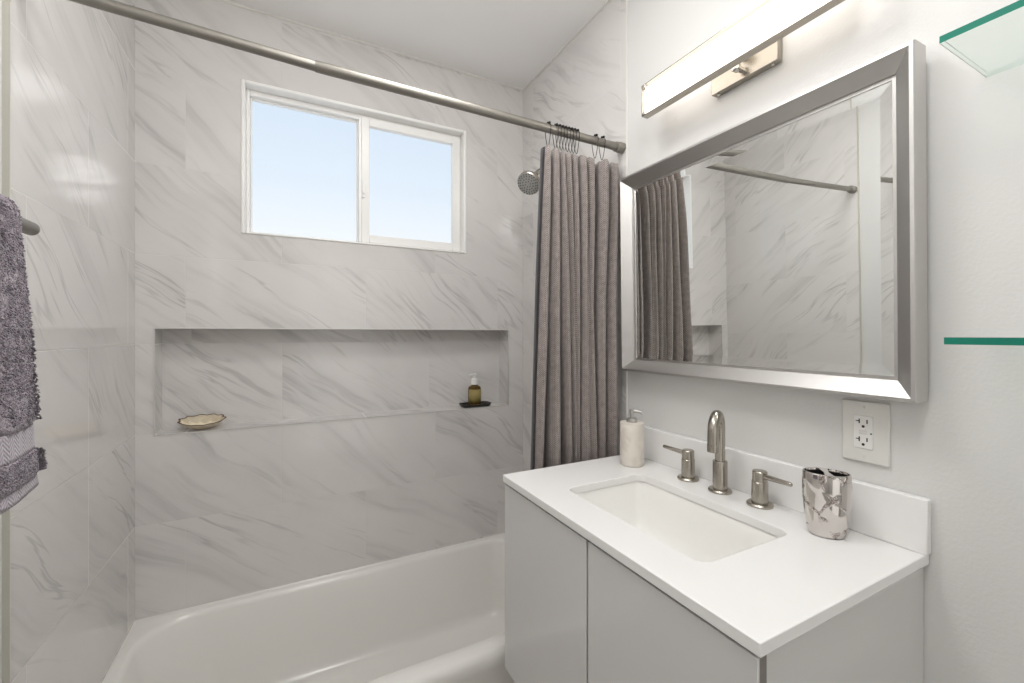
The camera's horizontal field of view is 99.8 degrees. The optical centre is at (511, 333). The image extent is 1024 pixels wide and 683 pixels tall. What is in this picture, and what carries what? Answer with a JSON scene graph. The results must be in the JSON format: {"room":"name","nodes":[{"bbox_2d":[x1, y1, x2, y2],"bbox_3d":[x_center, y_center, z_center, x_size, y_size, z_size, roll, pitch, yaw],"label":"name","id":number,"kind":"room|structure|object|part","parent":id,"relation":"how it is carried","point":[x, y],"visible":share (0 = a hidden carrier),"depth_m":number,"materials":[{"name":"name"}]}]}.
{"room":"bathroom","nodes":[
{"label":"bathroom","id":0,"kind":"room"},
{"bbox_2d":[0,0,134,682],"bbox_3d":[-0.702,0.061,0.229,0.100,2.598,3.053,0,0,-27],"label":"wall","id":1,"kind":"structure","parent":0,"point":[73,64],"depth_m":1.07,"materials":[{"name":"stone"}]},
{"bbox_2d":[2,0,10,682],"bbox_3d":[-0.952,0.061,0.811,0.010,2.598,0.004,0,0,-27],"label":"trim","id":2,"kind":"structure","parent":1,"relation":"attached to","point":[6,4],"depth_m":0.81,"materials":[{"name":"tile"}]},
{"bbox_2d":[68,0,625,153],"bbox_3d":[-0.282,-0.674,1.183,1.523,0.062,0.037,0,0,-27],"label":"shower rod","id":3,"kind":"object","parent":1,"relation":"attached to","point":[112,6],"visible":1,"depth_m":1.08,"materials":[{"name":"silver metal"}]},
{"bbox_2d":[545,121,550,144],"bbox_3d":[0.116,-0.643,1.390,0.009,0.084,0.037,0,0,-27],"label":"curtain hook","id":4,"kind":"object","parent":3,"relation":"hanging from","point":[548,122],"visible":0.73,"depth_m":1.38,"materials":[{"name":"metal"}]},
{"bbox_2d":[552,123,558,147],"bbox_3d":[0.142,-0.643,1.403,0.009,0.084,0.037,0,0,-27],"label":"curtain hook","id":5,"kind":"object","parent":3,"relation":"hanging from","point":[556,124],"visible":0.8,"depth_m":1.39,"materials":[{"name":"metal"}]},
{"bbox_2d":[555,124,561,147],"bbox_3d":[0.152,-0.643,1.409,0.009,0.084,0.037,0,0,-27],"label":"curtain hook","id":6,"kind":"object","parent":3,"relation":"hanging from","point":[559,125],"visible":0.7,"depth_m":1.40,"materials":[{"name":"metal"}]},
{"bbox_2d":[558,125,564,150],"bbox_3d":[0.162,-0.643,1.414,0.009,0.084,0.037,0,0,-27],"label":"curtain hook","id":7,"kind":"object","parent":3,"relation":"hanging from","point":[562,126],"visible":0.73,"depth_m":1.41,"materials":[{"name":"metal"}]},
{"bbox_2d":[561,125,567,149],"bbox_3d":[0.173,-0.643,1.420,0.009,0.084,0.037,0,0,-27],"label":"curtain hook","id":8,"kind":"object","parent":3,"relation":"hanging from","point":[566,125],"visible":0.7,"depth_m":1.41,"materials":[{"name":"metal"}]},
{"bbox_2d":[564,126,570,151],"bbox_3d":[0.183,-0.643,1.425,0.009,0.084,0.037,0,0,-27],"label":"curtain hook","id":9,"kind":"object","parent":3,"relation":"hanging from","point":[568,127],"visible":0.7,"depth_m":1.42,"materials":[{"name":"metal"}]},
{"bbox_2d":[567,127,573,152],"bbox_3d":[0.194,-0.643,1.431,0.009,0.084,0.037,0,0,-27],"label":"curtain hook","id":10,"kind":"object","parent":3,"relation":"hanging from","point":[571,128],"visible":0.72,"depth_m":1.42,"materials":[{"name":"metal"}]},
{"bbox_2d":[530,145,618,469],"bbox_3d":[0.208,0.130,1.477,0.361,1.461,0.134,0,0,-27],"label":"shower curtain","id":11,"kind":"object","parent":10,"relation":"hanging from","point":[575,384],"visible":0.69,"depth_m":1.43,"materials":[{"name":"grey fabric"}]},
{"bbox_2d":[570,128,576,153],"bbox_3d":[0.205,-0.643,1.436,0.009,0.084,0.037,0,0,-27],"label":"curtain hook","id":12,"kind":"object","parent":3,"relation":"hanging from","point":[574,129],"visible":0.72,"depth_m":1.43,"materials":[{"name":"metal"}]},
{"bbox_2d":[573,129,579,153],"bbox_3d":[0.216,-0.643,1.442,0.009,0.084,0.037,0,0,-27],"label":"curtain hook","id":13,"kind":"object","parent":3,"relation":"hanging from","point":[577,130],"visible":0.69,"depth_m":1.43,"materials":[{"name":"metal"}]},
{"bbox_2d":[592,134,598,157],"bbox_3d":[0.285,-0.643,1.478,0.009,0.084,0.037,0,0,-27],"label":"curtain hook","id":14,"kind":"object","parent":3,"relation":"hanging from","point":[595,135],"visible":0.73,"depth_m":1.47,"materials":[{"name":"metal"}]},
{"bbox_2d":[599,136,605,159],"bbox_3d":[0.311,-0.643,1.492,0.009,0.084,0.037,0,0,-27],"label":"curtain hook","id":15,"kind":"object","parent":3,"relation":"hanging from","point":[601,136],"visible":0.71,"depth_m":1.48,"materials":[{"name":"metal"}]},
{"bbox_3d":[-0.601,0.315,0.214,0.049,2.070,0.916,0,0,-27],"label":"door","id":16,"kind":"structure","parent":1,"relation":"in","visible":0},
{"bbox_2d":[21,217,39,235],"bbox_3d":[-0.610,-0.155,0.375,0.084,0.040,0.560,0,0,-27],"label":"towel bar","id":17,"kind":"object","parent":16,"relation":"attached to","point":[31,228],"visible":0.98,"depth_m":0.62,"materials":[{"name":"silver metal"}]},
{"bbox_2d":[0,194,47,514],"bbox_3d":[-0.578,0.017,0.390,0.066,0.397,0.506,0,0,-27],"label":"hand towel","id":18,"kind":"object","parent":17,"relation":"hanging from","point":[21,462],"visible":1,"depth_m":0.54,"materials":[{"name":"grey fabric"}]},
{"bbox_2d":[135,0,522,619],"bbox_3d":[-0.653,0.061,1.896,1.724,2.598,0.140,0,0,-27],"label":"wall","id":19,"kind":"structure","parent":0,"point":[220,515],"depth_m":1.72,"materials":[{"name":"stone"}]},
{"bbox_2d":[177,414,225,428],"bbox_3d":[-1.151,0.328,1.603,0.150,0.048,0.085,0,0,-27],"label":"shell dish","id":20,"kind":"object","parent":19,"relation":"in","point":[201,421],"visible":1,"depth_m":1.61,"materials":[{"name":"beige ceramic"}]},
{"bbox_2d":[102,533,504,682],"bbox_3d":[-0.462,0.988,1.528,1.524,0.005,0.688,0,0,-27],"label":"trim","id":21,"kind":"structure","parent":19,"relation":"attached to","point":[189,608],"depth_m":1.65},
{"bbox_2d":[153,327,508,436],"bbox_3d":[-0.635,0.168,1.827,1.395,0.382,0.006,0,0,-27],"label":"trim","id":22,"kind":"structure","parent":19,"relation":"attached to","point":[154,328],"depth_m":1.72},
{"bbox_2d":[241,79,465,253],"bbox_3d":[-0.638,-0.671,1.869,0.906,0.582,0.090,0,0,-27],"label":"window","id":23,"kind":"structure","parent":19,"relation":"in","point":[365,119],"depth_m":1.86,"materials":[{"name":"white plastic"}]},
{"bbox_3d":[-0.835,-0.661,1.787,0.429,0.531,0.044,0,0,-27],"label":"fixed sash","id":24,"kind":"part","parent":23,"relation":"part of","materials":[{"name":"white plastic"}]},
{"bbox_3d":[-0.454,-0.665,1.967,0.448,0.543,0.028,0,0,-27],"label":"sliding sash","id":25,"kind":"part","parent":23,"relation":"part of","materials":[{"name":"white plastic"}]},
{"bbox_2d":[218,0,609,90],"bbox_3d":[-0.447,-1.235,1.500,1.524,0.006,0.752,0,0,-27],"label":"trim","id":26,"kind":"structure","parent":19,"relation":"attached to","point":[225,1],"depth_m":1.82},
{"bbox_2d":[459,401,490,407],"bbox_3d":[-0.180,0.346,2.116,0.156,0.014,0.084,0,0,-27],"label":"soap tray","id":27,"kind":"object","parent":19,"relation":"on","point":[483,403],"visible":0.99,"depth_m":2.09,"materials":[{"name":"black stone"}]},
{"bbox_2d":[468,373,480,404],"bbox_3d":[-0.184,0.270,2.114,0.063,0.154,0.063,0,0,-27],"label":"soap bottle","id":28,"kind":"object","parent":27,"relation":"on","point":[474,391],"visible":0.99,"depth_m":2.09,"materials":[{"name":"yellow glass"}]},
{"bbox_2d":[226,0,607,88],"bbox_3d":[0.042,-1.288,0.559,1.724,0.100,3.153,0,0,-27],"label":"ceiling","id":29,"kind":"structure","parent":0,"point":[509,42],"depth_m":1.72,"materials":[{"name":"paint"}]},
{"bbox_2d":[523,0,1023,682],"bbox_3d":[0.740,0.061,0.978,0.100,2.598,3.053,0,0,-27],"label":"wall","id":30,"kind":"structure","parent":0,"point":[961,449],"depth_m":0.80,"materials":[{"name":"paint"}]},
{"bbox_2d":[517,168,539,194],"bbox_3d":[0.127,-0.674,1.814,0.215,0.182,0.096,0,0,-27],"label":"shower","id":31,"kind":"object","parent":30,"relation":"attached to","point":[527,181],"visible":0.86,"depth_m":1.77,"materials":[{"name":"silver metal"}]},
{"bbox_2d":[626,0,627,417],"bbox_3d":[0.403,0.061,1.514,0.002,2.598,0.007,0,0,-27],"label":"trim","id":32,"kind":"structure","parent":30,"relation":"attached to","point":[626,0],"depth_m":1.51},
{"bbox_2d":[505,484,923,682],"bbox_3d":[0.375,0.696,1.026,0.499,0.536,0.757,0,0,-27],"label":"vanity cabinet","id":33,"kind":"object","parent":30,"relation":"attached to","point":[575,613],"visible":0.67,"depth_m":0.79,"materials":[{"name":"white paint"}]},
{"bbox_3d":[0.070,0.699,1.077,0.005,0.530,0.384,0,0,-27],"label":"door","id":34,"kind":"part","parent":33,"relation":"part of","materials":[{"name":"white paint"}]},
{"bbox_3d":[0.245,0.699,0.739,0.005,0.530,0.367,0,0,-27],"label":"door","id":35,"kind":"part","parent":33,"relation":"part of","materials":[{"name":"white paint"}]},
{"bbox_2d":[503,455,928,657],"bbox_3d":[0.373,0.417,1.024,0.504,0.020,0.768,0,0,-27],"label":"countertop","id":36,"kind":"structure","parent":33,"relation":"on","point":[766,596],"depth_m":0.77,"materials":[{"name":"white stone"}]},
{"bbox_2d":[620,409,643,467],"bbox_3d":[0.374,0.321,1.346,0.073,0.172,0.073,0,0,-27],"label":"soap dispenser","id":37,"kind":"object","parent":36,"relation":"on","point":[631,429],"visible":1,"depth_m":1.32,"materials":[{"name":"white ceramic"}]},
{"bbox_2d":[576,481,779,561],"bbox_3d":[0.357,0.510,1.010,0.313,0.165,0.472,0,0,-27],"label":"sink basin","id":38,"kind":"object","parent":36,"relation":"in","point":[701,533],"visible":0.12,"depth_m":1.13,"materials":[{"name":"ceramic"}]},
{"bbox_2d":[663,410,792,509],"bbox_3d":[0.518,0.299,1.100,0.116,0.215,0.364,0,0,-27],"label":"faucet","id":39,"kind":"object","parent":36,"relation":"on","point":[759,499],"visible":1,"depth_m":1.09,"materials":[{"name":"silver metal"}]},
{"bbox_3d":[0.467,0.333,1.241,0.013,0.017,0.066,0,0,-40],"label":"lever","id":40,"kind":"part","parent":39,"relation":"part of","materials":[{"name":"silver metal"}]},
{"bbox_3d":[0.494,0.374,1.209,0.036,0.052,0.036,0,0,-27],"label":"handle","id":41,"kind":"part","parent":39,"relation":"part of","materials":[{"name":"silver metal"}]},
{"bbox_3d":[0.539,0.364,1.116,0.035,0.074,0.035,0,0,-27],"label":"spout","id":42,"kind":"part","parent":39,"relation":"part of","materials":[{"name":"silver metal"}]},
{"bbox_3d":[0.590,0.374,1.025,0.036,0.052,0.036,0,0,-27],"label":"handle","id":43,"kind":"part","parent":39,"relation":"part of","materials":[{"name":"silver metal"}]},
{"bbox_3d":[0.602,0.334,0.981,0.013,0.016,0.074,0,0,-16],"label":"lever","id":44,"kind":"part","parent":39,"relation":"part of","materials":[{"name":"silver metal"}]},
{"bbox_2d":[802,467,851,539],"bbox_3d":[0.638,0.344,0.875,0.072,0.127,0.076,0,0,-27],"label":"toothbrush holder","id":45,"kind":"object","parent":36,"relation":"on","point":[826,493],"visible":1,"depth_m":0.85,"materials":[{"name":"silver metal"}]},
{"bbox_2d":[642,0,844,118],"bbox_3d":[0.566,-0.711,1.095,0.099,0.119,0.556,0,0,-27],"label":"vanity light","id":46,"kind":"object","parent":30,"relation":"attached to","point":[749,46],"visible":1,"depth_m":1.07,"materials":[{"name":"silver metal"}]},
{"bbox_3d":[0.601,-0.713,1.112,0.022,0.115,0.180,0,0,-27],"label":"wall plate","id":47,"kind":"part","parent":46,"relation":"part of","materials":[{"name":"silver metal"}]},
{"bbox_2d":[619,39,927,402],"bbox_3d":[0.564,-0.201,1.131,0.046,0.651,0.786,-1,0,-27],"label":"wall mirror","id":48,"kind":"object","parent":30,"relation":"attached to","point":[785,246],"visible":1,"depth_m":0.98,"materials":[{"name":"silver metal"}]},
{"bbox_3d":[0.398,-0.201,1.463,0.046,0.651,0.044,-1,0,-27],"label":"frame rail","id":49,"kind":"part","parent":48,"relation":"part of","materials":[{"name":"silver metal"}]},
{"bbox_2d":[635,81,893,375],"bbox_3d":[0.575,-0.201,1.136,0.005,0.566,0.701,-1,0,-27],"label":"mirror glass","id":50,"kind":"object","parent":48,"relation":"on","point":[768,249],"depth_m":1.02,"materials":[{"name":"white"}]},
{"bbox_3d":[0.560,-0.505,1.129,0.046,0.044,0.786,-1,0,-27],"label":"frame rail","id":51,"kind":"part","parent":48,"relation":"part of","materials":[{"name":"silver metal"}]},
{"bbox_3d":[0.568,0.103,1.133,0.046,0.044,0.786,-1,0,-27],"label":"frame rail","id":52,"kind":"part","parent":48,"relation":"part of","materials":[{"name":"silver metal"}]},
{"bbox_3d":[0.730,-0.201,0.799,0.046,0.651,0.044,-1,0,-27],"label":"frame rail","id":53,"kind":"part","parent":48,"relation":"part of","materials":[{"name":"silver metal"}]},
{"bbox_2d":[644,426,930,555],"bbox_3d":[0.590,0.356,1.134,0.018,0.102,0.771,0,0,-27],"label":"backsplash","id":54,"kind":"structure","parent":30,"relation":"attached to","point":[902,519],"depth_m":0.99,"materials":[{"name":"white stone"}]},
{"bbox_2d":[842,399,889,466],"bbox_3d":[0.726,0.201,0.886,0.009,0.126,0.083,0,0,-27],"label":"wall outlet","id":55,"kind":"object","parent":30,"relation":"attached to","point":[865,424],"visible":1,"depth_m":0.88,"materials":[{"name":"white plastic"}]},
{"bbox_2d":[854,415,872,449],"bbox_3d":[0.723,0.202,0.887,0.002,0.067,0.033,0,0,-27],"label":"socket","id":56,"kind":"object","parent":55,"relation":"attached to","point":[863,424],"depth_m":0.89,"materials":[{"name":"white plastic"}]},
{"bbox_2d":[939,0,1023,76],"bbox_3d":[0.855,-0.442,0.444,0.186,0.010,0.559,0,0,-27],"label":"glass shelf","id":57,"kind":"object","parent":30,"relation":"attached to","point":[1020,3],"visible":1,"depth_m":0.61,"materials":[{"name":"teal glass"}]},
{"bbox_2d":[944,337,1023,345],"bbox_3d":[0.856,0.010,0.442,0.186,0.010,0.554,0,0,-27],"label":"glass shelf","id":58,"kind":"object","parent":30,"relation":"attached to","point":[1017,341],"visible":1,"depth_m":0.61,"materials":[{"name":"teal glass"}]},
{"bbox_3d":[0.042,1.410,0.559,1.724,0.100,3.153,0,0,-27],"label":"floor","id":59,"kind":"structure","parent":0,"visible":0},
{"bbox_2d":[105,534,514,682],"bbox_3d":[-0.460,1.174,1.524,1.522,0.370,0.695,0,0,-27],"label":"bathtub","id":60,"kind":"object","parent":59,"relation":"on","point":[438,616],"visible":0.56,"depth_m":1.69,"materials":[{"name":"ceramic"}]}
]}

